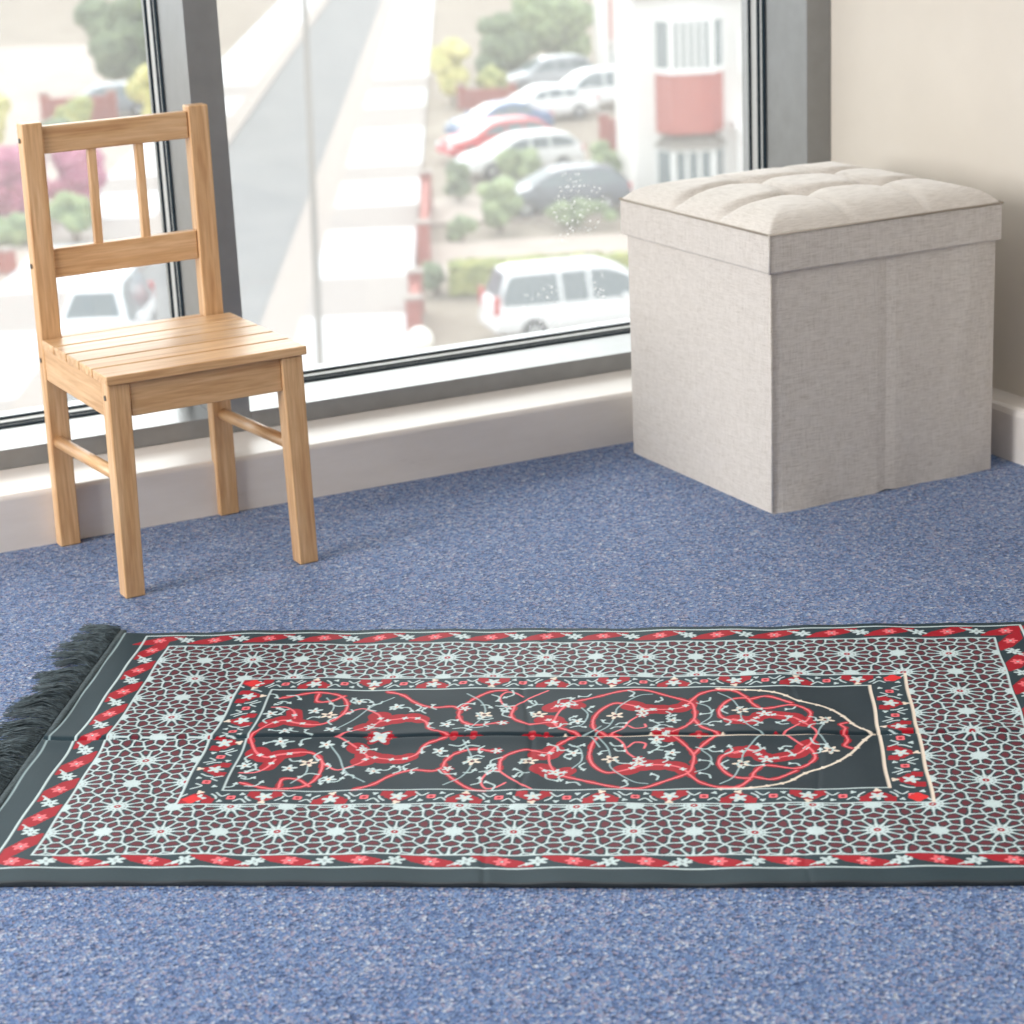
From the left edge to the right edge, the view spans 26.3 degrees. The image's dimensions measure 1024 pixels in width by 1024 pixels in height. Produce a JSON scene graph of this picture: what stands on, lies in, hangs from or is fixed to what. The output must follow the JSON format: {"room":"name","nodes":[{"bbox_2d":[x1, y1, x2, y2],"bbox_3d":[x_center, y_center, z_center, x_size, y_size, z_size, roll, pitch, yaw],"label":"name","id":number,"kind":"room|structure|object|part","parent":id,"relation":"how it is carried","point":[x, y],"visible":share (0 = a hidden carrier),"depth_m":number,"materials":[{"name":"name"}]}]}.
{"room":"prayer room","nodes":[
{"label":"prayer room","id":0,"kind":"room"},
{"bbox_2d":[0,442,1023,1023],"bbox_3d":[-0.195,0.934,0.452,4.540,0.200,5.300,-11,19,-24],"label":"floor","id":1,"kind":"structure","parent":0,"point":[613,536],"depth_m":2.47,"materials":[{"name":"blue carpet"}]},
{"bbox_2d":[16,103,317,598],"bbox_3d":[-0.455,-0.223,2.890,0.274,0.580,0.295,-12,19,-27],"label":"wooden chair","id":2,"kind":"object","parent":1,"relation":"on","point":[213,357],"visible":1,"depth_m":2.90,"materials":[{"name":"brown wood"}]},
{"bbox_3d":[-0.624,-0.233,2.952,0.037,0.578,0.024,-12,19,-27],"label":"leg","id":3,"kind":"part","parent":2,"relation":"part of","materials":[{"name":"brown wood"}]},
{"bbox_3d":[-0.532,-0.508,2.926,0.204,0.036,0.017,-12,19,-27],"label":"rail","id":4,"kind":"part","parent":2,"relation":"part of","materials":[{"name":"brown wood"}]},
{"bbox_3d":[-0.491,-0.028,2.776,0.033,0.280,0.027,-12,19,-27],"label":"leg","id":5,"kind":"part","parent":2,"relation":"part of","materials":[{"name":"brown wood"}]},
{"bbox_3d":[-0.526,-0.351,2.974,0.206,0.039,0.017,-12,19,-27],"label":"rail","id":6,"kind":"part","parent":2,"relation":"part of","materials":[{"name":"brown wood"}]},
{"bbox_3d":[-0.419,-0.276,3.056,0.032,0.580,0.024,-12,19,-27],"label":"leg","id":7,"kind":"part","parent":2,"relation":"part of","materials":[{"name":"brown wood"}]},
{"bbox_3d":[-0.283,-0.069,2.877,0.030,0.280,0.033,-12,19,-27],"label":"leg","id":8,"kind":"part","parent":2,"relation":"part of","materials":[{"name":"brown wood"}]},
{"bbox_2d":[0,622,1023,887],"bbox_3d":[0.048,0.229,2.316,1.262,0.015,0.708,-1,17,5],"label":"rug","id":9,"kind":"object","parent":1,"relation":"on","point":[866,754],"visible":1,"depth_m":2.25,"materials":[{"name":"fabric"}]},
{"bbox_2d":[619,161,1003,513],"bbox_3d":[0.431,-0.279,3.206,0.393,0.422,0.401,-11,19,-25],"label":"storage ottoman","id":10,"kind":"object","parent":1,"relation":"on","point":[803,336],"visible":1,"depth_m":3.06,"materials":[{"name":"fabric"}]},
{"bbox_3d":[0.424,-0.423,3.161,0.390,0.053,0.398,-11,19,-25],"label":"lid","id":11,"kind":"part","parent":10,"relation":"part of","materials":[{"name":"fabric"}]},
{"bbox_2d":[623,161,998,234],"bbox_3d":[0.422,-0.464,3.148,0.386,0.033,0.394,-11,19,-25],"label":"cushion","id":12,"kind":"object","parent":10,"relation":"on","point":[822,198],"depth_m":3.04,"materials":[{"name":"fabric"}]},
{"bbox_2d":[831,0,1023,396],"bbox_3d":[1.655,-0.828,1.125,0.120,2.600,5.530,-11,19,-24],"label":"wall","id":13,"kind":"structure","parent":0,"point":[925,89],"depth_m":3.28,"materials":[{"name":"beige paint"}]},
{"bbox_2d":[991,387,1023,465],"bbox_3d":[1.706,0.428,1.322,0.049,0.082,5.200,-11,19,-24],"label":"baseboard","id":14,"kind":"structure","parent":13,"relation":"attached to","point":[1007,423],"depth_m":3.22,"materials":[{"name":"white paint"}]},
{"bbox_3d":[-1.553,-2.175,2.183,4.340,0.380,0.230,-11,19,-24],"label":"wall","id":15,"kind":"structure","parent":0,"visible":0},
{"bbox_2d":[0,0,250,469],"bbox_3d":[-0.942,-1.081,2.824,1.032,2.140,0.200,-11,19,-24],"label":"window","id":16,"kind":"structure","parent":15,"relation":"in","point":[182,39],"depth_m":3.18,"materials":[{"name":"grey metal"}]},
{"bbox_2d":[0,369,632,552],"bbox_3d":[-1.424,0.170,2.867,4.340,0.230,0.330,-11,19,-24],"label":"trim","id":17,"kind":"structure","parent":15,"relation":"attached to","point":[176,481],"depth_m":3.23,"materials":[{"name":"white paint"}]},
{"bbox_2d":[249,0,830,426],"bbox_3d":[-0.016,-1.254,3.241,1.028,2.140,0.200,-11,19,-24],"label":"window","id":18,"kind":"structure","parent":15,"relation":"in","point":[786,44],"depth_m":3.54,"materials":[{"name":"grey metal"}]},
{"bbox_3d":[-0.066,-1.252,3.294,0.973,2.045,0.002,-11,19,-24],"label":"pane","id":19,"kind":"part","parent":18,"relation":"part of","materials":[{"name":"clear glass"}]},
{"label":"outside","id":20,"kind":"structure","parent":0,"visible":0},
{"bbox_2d":[0,0,621,350],"bbox_3d":[-3.651,-37.562,162.064,180.000,0.440,335.000,-3,17,-1],"label":"ground","id":21,"kind":"structure","parent":20,"point":[449,319],"depth_m":102.95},
{"bbox_2d":[0,144,47,215],"bbox_3d":[-16.528,-10.662,72.034,2.590,2.912,2.495,-3,17,-1],"label":"shrub","id":22,"kind":"object","parent":21,"relation":"on","point":[11,190],"visible":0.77,"depth_m":71.26,"materials":[{"name":"pink plant"}]},
{"bbox_2d":[49,191,91,241],"bbox_3d":[-13.847,-9.259,68.983,1.440,1.808,1.481,-1,17,6],"label":"shrub","id":23,"kind":"object","parent":21,"relation":"on","point":[72,210],"visible":0.98,"depth_m":68.43,"materials":[{"name":"green plant"}]},
{"bbox_3d":[-13.697,-8.894,69.043,0.400,1.062,0.455,-3,17,-1],"label":"stem","id":24,"kind":"part","parent":23,"relation":"part of","materials":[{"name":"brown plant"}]},
{"bbox_2d":[52,95,93,121],"bbox_3d":[-19.321,-17.492,96.479,1.828,1.649,1.657,-3,17,-1],"label":"shrub","id":25,"kind":"object","parent":21,"relation":"on","point":[79,108],"visible":0.71,"depth_m":96.05,"materials":[{"name":"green plant"}]},
{"bbox_2d":[38,88,117,121],"bbox_3d":[-19.460,-18.112,98.478,3.460,1.650,0.460,-3,17,-1],"label":"wall","id":26,"kind":"structure","parent":21,"relation":"on","point":[105,106],"depth_m":98.28,"materials":[{"name":"red brick"}]},
{"bbox_2d":[48,148,108,199],"bbox_3d":[-14.721,-11.266,74.040,2.162,2.712,1.897,-3,17,-1],"label":"shrub","id":27,"kind":"object","parent":21,"relation":"on","point":[71,166],"visible":0.63,"depth_m":73.27,"materials":[{"name":"pink plant"}]},
{"bbox_2d":[73,0,146,80],"bbox_3d":[-19.412,-24.029,111.130,5.430,5.425,4.137,-3,17,-1],"label":"tree","id":28,"kind":"object","parent":21,"relation":"on","point":[116,45],"visible":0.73,"depth_m":109.83,"materials":[{"name":"green plant"}]},
{"bbox_2d":[76,81,143,115],"bbox_3d":[-18.848,-19.048,101.348,4.660,1.566,2.080,-8,18,-16],"label":"hatchback car","id":29,"kind":"object","parent":21,"relation":"on","point":[125,104],"visible":0.21,"depth_m":100.79,"materials":[{"name":"grey paint"}]},
{"bbox_2d":[125,64,150,114],"bbox_3d":[-15.132,-17.829,94.515,3.113,3.092,2.667,-3,17,-1],"label":"shrub","id":30,"kind":"object","parent":21,"relation":"on","point":[137,87],"visible":0.1,"depth_m":93.97,"materials":[{"name":"yellow plant"}]},
{"bbox_2d":[7,0,328,410],"bbox_3d":[-14.177,-36.573,159.432,0.810,0.160,320.000,-3,17,-1],"label":"kerb","id":31,"kind":"object","parent":21,"relation":"on","point":[31,395],"visible":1,"depth_m":102.17,"materials":[{"name":"white concrete"}]},
{"bbox_2d":[260,0,395,340],"bbox_3d":[-9.059,-36.831,159.507,1.050,0.160,320.000,-3,17,-1],"label":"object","id":32,"kind":"object","parent":21,"relation":"on","point":[284,311],"visible":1,"depth_m":75.28,"materials":[{"name":"beige stone"}]},
{"bbox_2d":[403,267,423,334],"bbox_3d":[-2.463,-5.274,55.635,0.460,1.150,3.860,-3,17,-1],"label":"wall","id":33,"kind":"structure","parent":21,"relation":"on","point":[414,301],"depth_m":53.88,"materials":[{"name":"red brick"}]},
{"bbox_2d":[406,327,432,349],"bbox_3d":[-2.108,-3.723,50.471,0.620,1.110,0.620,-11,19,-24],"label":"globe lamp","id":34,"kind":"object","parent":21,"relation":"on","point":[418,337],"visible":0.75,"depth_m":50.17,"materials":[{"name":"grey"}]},
{"bbox_2d":[414,169,432,266],"bbox_3d":[-2.689,-9.184,67.874,0.460,1.350,10.160,-3,17,-1],"label":"wall","id":35,"kind":"structure","parent":21,"relation":"on","point":[423,226],"depth_m":63.24,"materials":[{"name":"red brick"}]},
{"bbox_2d":[422,261,445,294],"bbox_3d":[-2.138,-6.336,59.365,0.684,0.928,0.981,-3,17,-1],"label":"shrub","id":36,"kind":"object","parent":21,"relation":"on","point":[433,275],"visible":0.98,"depth_m":59.08,"materials":[{"name":"green plant"}]},
{"bbox_3d":[-2.029,-6.153,59.459,0.242,0.513,0.298,-3,17,-1],"label":"stem","id":37,"kind":"part","parent":36,"relation":"part of","materials":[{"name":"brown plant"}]},
{"bbox_2d":[428,37,470,104],"bbox_3d":[-2.833,-20.195,100.411,1.984,3.016,2.175,-3,17,-1],"label":"tree","id":38,"kind":"object","parent":21,"relation":"on","point":[445,60],"visible":0.97,"depth_m":99.78,"materials":[{"name":"yellow plant"}]},
{"bbox_3d":[-2.670,-19.609,100.616,0.490,1.762,0.662,-3,17,-1],"label":"stem","id":39,"kind":"part","parent":38,"relation":"part of","materials":[{"name":"brown plant"}]},
{"bbox_2d":[445,214,478,241],"bbox_3d":[-1.526,-8.638,66.790,1.047,0.863,0.778,-3,17,-1],"label":"shrub","id":40,"kind":"object","parent":21,"relation":"on","point":[460,225],"visible":1,"depth_m":66.57,"materials":[{"name":"green plant"}]},
{"bbox_2d":[456,80,516,109],"bbox_3d":[-1.125,-18.798,98.821,2.760,1.150,0.460,-3,17,-1],"label":"wall","id":41,"kind":"structure","parent":21,"relation":"on","point":[470,98],"depth_m":98.69,"materials":[{"name":"red brick"}]},
{"bbox_2d":[475,65,507,88],"bbox_3d":[-0.901,-19.698,100.796,1.598,1.678,1.483,-3,17,-1],"label":"shrub","id":42,"kind":"object","parent":21,"relation":"on","point":[490,77],"visible":0.66,"depth_m":100.30,"materials":[{"name":"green plant"}]},
{"bbox_2d":[436,115,554,157],"bbox_3d":[-0.624,-14.293,83.581,4.360,1.466,2.030,-10,19,-22],"label":"hatchback car","id":43,"kind":"object","parent":21,"relation":"on","point":[472,137],"visible":0.48,"depth_m":82.82,"materials":[{"name":"red paint"}]},
{"bbox_2d":[444,100,553,133],"bbox_3d":[-0.536,-15.951,88.934,4.260,1.437,2.030,-11,19,-25],"label":"car","id":44,"kind":"object","parent":21,"relation":"on","point":[494,108],"visible":0.49,"depth_m":88.38,"materials":[{"name":"blue paint"}]},
{"bbox_2d":[476,175,523,232],"bbox_3d":[-0.369,-9.614,68.153,1.459,1.802,1.523,-3,17,-1],"label":"shrub","id":45,"kind":"object","parent":21,"relation":"on","point":[500,202],"visible":1,"depth_m":67.65,"materials":[{"name":"green plant"}]},
{"bbox_3d":[-0.331,-9.169,68.211,0.400,0.914,0.454,-3,17,-1],"label":"stem","id":46,"kind":"part","parent":45,"relation":"part of","materials":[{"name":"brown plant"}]},
{"bbox_2d":[474,11,533,73],"bbox_3d":[-0.384,-22.648,107.034,2.961,3.553,2.955,-3,17,-1],"label":"tree","id":47,"kind":"object","parent":21,"relation":"on","point":[502,45],"visible":0.98,"depth_m":106.14,"materials":[{"name":"green plant"}]},
{"bbox_2d":[494,147,542,181],"bbox_3d":[0.212,-11.993,76.267,1.663,1.479,1.395,1,18,11],"label":"shrub","id":48,"kind":"object","parent":21,"relation":"on","point":[517,164],"visible":0.94,"depth_m":75.74,"materials":[{"name":"green plant"}]},
{"bbox_2d":[454,128,584,179],"bbox_3d":[0.257,-12.983,79.196,4.560,1.496,2.030,-9,18,-20],"label":"hatchback car","id":49,"kind":"object","parent":21,"relation":"on","point":[553,146],"visible":0.77,"depth_m":78.68,"materials":[{"name":"white paint"}]},
{"bbox_2d":[447,250,628,295],"bbox_3d":[1.473,-6.543,59.445,6.420,0.839,1.280,-3,17,-1],"label":"hedge","id":50,"kind":"object","parent":21,"relation":"on","point":[465,276],"visible":0.39,"depth_m":58.96,"materials":[{"name":"green plant"}]},
{"bbox_2d":[502,83,598,117],"bbox_3d":[1.265,-17.548,93.730,4.660,1.475,2.080,-9,18,-20],"label":"car","id":51,"kind":"object","parent":21,"relation":"on","point":[561,98],"visible":0.63,"depth_m":93.21,"materials":[{"name":"white paint"}]},
{"bbox_2d":[507,53,594,91],"bbox_3d":[1.648,-20.851,104.029,4.660,1.616,2.080,-8,18,-16],"label":"hatchback car","id":52,"kind":"object","parent":21,"relation":"on","point":[553,68],"visible":0.52,"depth_m":103.28,"materials":[{"name":"grey paint"}]},
{"bbox_2d":[511,0,593,57],"bbox_3d":[1.958,-25.143,113.224,5.114,4.439,4.309,-3,17,-1],"label":"tree","id":53,"kind":"object","parent":21,"relation":"on","point":[553,26],"visible":0.9,"depth_m":111.72,"materials":[{"name":"green plant"}]},
{"bbox_2d":[478,256,629,334],"bbox_3d":[1.614,-5.335,53.959,4.660,1.796,2.130,-7,18,-14],"label":"minivan","id":54,"kind":"object","parent":21,"relation":"on","point":[502,310],"visible":0.71,"depth_m":53.06,"materials":[{"name":"white paint"}]},
{"bbox_2d":[478,286,483,304],"bbox_3d":[-0.753,-5.338,54.041,0.112,0.450,0.180,-7,18,-14],"label":"tail lamp","id":55,"kind":"object","parent":54,"relation":"attached to","point":[480,288],"depth_m":53.95,"materials":[{"name":"red plastic"}]},
{"bbox_2d":[493,297,499,315],"bbox_3d":[-0.367,-4.945,52.722,0.112,0.450,0.180,-7,18,-14],"label":"tail lamp","id":56,"kind":"object","parent":54,"relation":"attached to","point":[496,300],"depth_m":52.66,"materials":[{"name":"red plastic"}]},
{"bbox_2d":[622,292,628,297],"bbox_3d":[2.768,-5.270,53.237,0.150,0.130,0.140,-7,18,-14],"label":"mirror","id":57,"kind":"object","parent":54,"relation":"attached to","point":[624,294],"depth_m":53.18,"materials":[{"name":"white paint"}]},
{"bbox_2d":[544,198,617,225],"bbox_3d":[2.143,-9.363,68.282,2.299,0.865,1.006,-3,17,-1],"label":"shrub","id":58,"kind":"object","parent":21,"relation":"on","point":[609,215],"visible":0.98,"depth_m":68.06,"materials":[{"name":"green plant"}]},
{"bbox_2d":[560,65,615,103],"bbox_3d":[3.857,-18.816,96.977,4.660,1.736,2.130,-9,18,-20],"label":"minivan","id":59,"kind":"object","parent":21,"relation":"on","point":[600,80],"visible":0.38,"depth_m":96.15,"materials":[{"name":"white paint"}]},
{"bbox_2d":[594,0,613,66],"bbox_3d":[7.189,-25.740,105.456,6.200,9.600,10.400,-3,17,-1],"label":"house","id":60,"kind":"structure","parent":21,"relation":"on","point":[603,9],"depth_m":103.84,"materials":[{"name":"white"}]},
{"bbox_3d":[5.553,-20.923,102.098,1.990,1.250,0.950,-3,17,-1],"label":"bay frame","id":61,"kind":"part","parent":60,"relation":"part of","materials":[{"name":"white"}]},
{"bbox_2d":[589,140,622,173],"bbox_3d":[3.285,-12.219,76.441,1.208,1.521,1.144,-3,17,-1],"label":"shrub","id":62,"kind":"object","parent":21,"relation":"on","point":[600,151],"visible":0.74,"depth_m":76.10,"materials":[{"name":"green plant"}]},
{"bbox_2d":[597,111,616,149],"bbox_3d":[4.195,-14.744,84.530,1.760,1.450,0.460,-3,17,-1],"label":"wall","id":63,"kind":"structure","parent":21,"relation":"on","point":[607,127],"depth_m":84.35,"materials":[{"name":"red brick"}]},
{"bbox_2d":[613,0,742,190],"bbox_3d":[6.862,-15.989,74.222,6.350,9.600,10.400,-3,17,-1],"label":"building","id":64,"kind":"structure","parent":21,"relation":"on","point":[678,63],"depth_m":70.29,"materials":[{"name":"white paint"}]},
{"bbox_3d":[5.653,-14.979,69.696,2.340,1.630,0.950,-3,17,-1],"label":"bay frame","id":65,"kind":"part","parent":64,"relation":"part of","materials":[{"name":"white"}]},
{"bbox_3d":[5.693,-14.114,69.944,2.300,0.170,0.910,-3,17,-1],"label":"bay sill","id":66,"kind":"part","parent":64,"relation":"part of","materials":[{"name":"white"}]},
{"bbox_3d":[5.826,-11.202,70.873,2.340,1.250,0.950,-3,17,-1],"label":"bay frame","id":67,"kind":"part","parent":64,"relation":"part of","materials":[{"name":"white"}]},
{"bbox_3d":[7.360,-11.075,70.493,0.140,2.400,0.140,-3,17,-1],"label":"porch post","id":68,"kind":"part","parent":64,"relation":"part of","materials":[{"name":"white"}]},
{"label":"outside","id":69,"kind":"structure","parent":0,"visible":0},
{"bbox_2d":[67,0,381,401],"bbox_3d":[-11.678,-36.651,159.484,4.201,0.060,320.000,-3,17,-1],"label":"road","id":70,"kind":"structure","parent":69,"point":[268,155],"depth_m":88.46,"materials":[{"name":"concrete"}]},
{"bbox_2d":[60,267,156,333],"bbox_3d":[-10.089,-4.981,54.342,2.180,1.917,4.860,-2,17,1],"label":"car","id":71,"kind":"object","parent":70,"relation":"on","point":[104,299],"visible":0.52,"depth_m":53.10,"materials":[{"name":"white paint"}]},
{"bbox_2d":[136,313,142,318],"bbox_3d":[-9.077,-4.786,53.428,0.140,0.130,0.150,-2,17,1],"label":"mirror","id":72,"kind":"object","parent":71,"relation":"attached to","point":[138,315],"depth_m":53.37,"materials":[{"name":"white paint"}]},
{"bbox_2d":[148,281,154,297],"bbox_3d":[-9.337,-5.733,56.571,0.180,0.450,0.112,-2,17,1],"label":"tail lamp","id":73,"kind":"object","parent":71,"relation":"attached to","point":[151,283],"depth_m":56.49,"materials":[{"name":"red plastic"}]},
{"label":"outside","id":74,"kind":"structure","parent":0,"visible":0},
{"bbox_2d":[0,243,28,284],"bbox_3d":[-19.466,-4.427,57.167,10.000,0.110,26.000,-3,17,-1],"label":"driveway","id":75,"kind":"structure","parent":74,"point":[22,252],"depth_m":67.40,"materials":[{"name":"beige concrete"}]},
{"bbox_2d":[0,246,17,273],"bbox_3d":[-16.346,-7.616,65.694,3.901,0.850,0.460,9,21,33],"label":"wall","id":76,"kind":"structure","parent":75,"relation":"on","point":[8,263],"depth_m":64.61,"materials":[{"name":"red brick"}]},
{"bbox_2d":[0,212,27,245],"bbox_3d":[-15.673,-8.928,69.379,1.864,1.132,1.317,-3,17,-1],"label":"shrub","id":77,"kind":"object","parent":75,"relation":"on","point":[13,231],"visible":0.7,"depth_m":68.96,"materials":[{"name":"green plant"}]},
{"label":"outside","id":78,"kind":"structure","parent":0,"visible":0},
{"bbox_2d":[296,0,433,365],"bbox_3d":[-7.137,-36.933,159.534,2.800,0.170,320.000,-3,17,-1],"label":"sidewalk","id":79,"kind":"structure","parent":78,"point":[369,246],"depth_m":71.50,"materials":[{"name":"beige concrete"}]},
{"bbox_2d":[301,0,323,364],"bbox_3d":[-4.730,-5.939,43.004,2.043,9.915,0.399,-5,17,-6],"label":"street lamp","id":80,"kind":"object","parent":79,"relation":"on","point":[319,346],"visible":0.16,"depth_m":42.94,"materials":[{"name":"grey metal"}]},
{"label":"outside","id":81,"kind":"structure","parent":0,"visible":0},
{"bbox_2d":[0,0,317,411],"bbox_3d":[-16.075,-36.482,159.403,3.004,0.170,320.000,-3,17,-1],"label":"ground","id":82,"kind":"structure","parent":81,"point":[246,62],"depth_m":74.46,"materials":[{"name":"beige concrete"}]},
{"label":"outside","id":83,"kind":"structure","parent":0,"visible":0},
{"bbox_2d":[430,234,627,280],"bbox_3d":[4.855,-7.659,63.972,14.900,0.100,5.500,-3,17,-1],"label":"driveway","id":84,"kind":"structure","parent":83,"point":[441,253],"depth_m":65.14,"materials":[{"name":"beige concrete"}]},
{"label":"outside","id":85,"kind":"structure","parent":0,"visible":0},
{"bbox_2d":[419,196,602,226],"bbox_3d":[0.008,-10.024,72.257,6.100,0.110,5.000,-3,17,-1],"label":"driveway","id":86,"kind":"structure","parent":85,"point":[444,210],"depth_m":71.47,"materials":[{"name":"beige concrete"}]},
{"bbox_2d":[443,160,471,200],"bbox_3d":[-1.838,-11.094,73.719,1.003,1.435,0.988,-3,17,-1],"label":"shrub","id":87,"kind":"object","parent":86,"relation":"on","point":[458,173],"visible":1,"depth_m":73.45,"materials":[{"name":"green plant"}]},
{"bbox_2d":[516,161,631,217],"bbox_3d":[1.607,-10.471,70.904,4.360,1.516,2.080,-5,17,-8],"label":"hatchback car","id":88,"kind":"object","parent":86,"relation":"on","point":[538,191],"visible":0.66,"depth_m":70.15,"materials":[{"name":"grey paint"}]},
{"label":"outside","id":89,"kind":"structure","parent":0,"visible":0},
{"bbox_2d":[2,141,132,181],"bbox_3d":[-38.339,-12.703,86.498,46.000,0.110,16.000,-3,17,-1],"label":"driveway","id":90,"kind":"structure","parent":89,"point":[114,155],"depth_m":88.11,"materials":[{"name":"beige concrete"}]},
{"bbox_2d":[0,92,11,145],"bbox_3d":[-22.178,-16.012,90.101,3.226,2.879,2.588,-3,17,-1],"label":"shrub","id":91,"kind":"object","parent":90,"relation":"on","point":[5,104],"visible":0.99,"depth_m":89.92,"materials":[{"name":"yellow plant"}]},
{"bbox_2d":[42,117,69,124],"bbox_3d":[-18.179,-15.209,88.946,1.956,1.686,2.107,-3,17,-1],"label":"shrub","id":92,"kind":"object","parent":90,"relation":"on","point":[61,119],"visible":0.09,"depth_m":88.19,"materials":[{"name":"green plant"}]},
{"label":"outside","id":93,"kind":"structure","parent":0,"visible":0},
{"bbox_2d":[0,43,115,140],"bbox_3d":[-41.762,-22.058,117.011,41.000,0.110,48.000,-3,17,-1],"label":"driveway","id":94,"kind":"structure","parent":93,"point":[63,70],"depth_m":120.68,"materials":[{"name":"beige concrete"}]}
]}

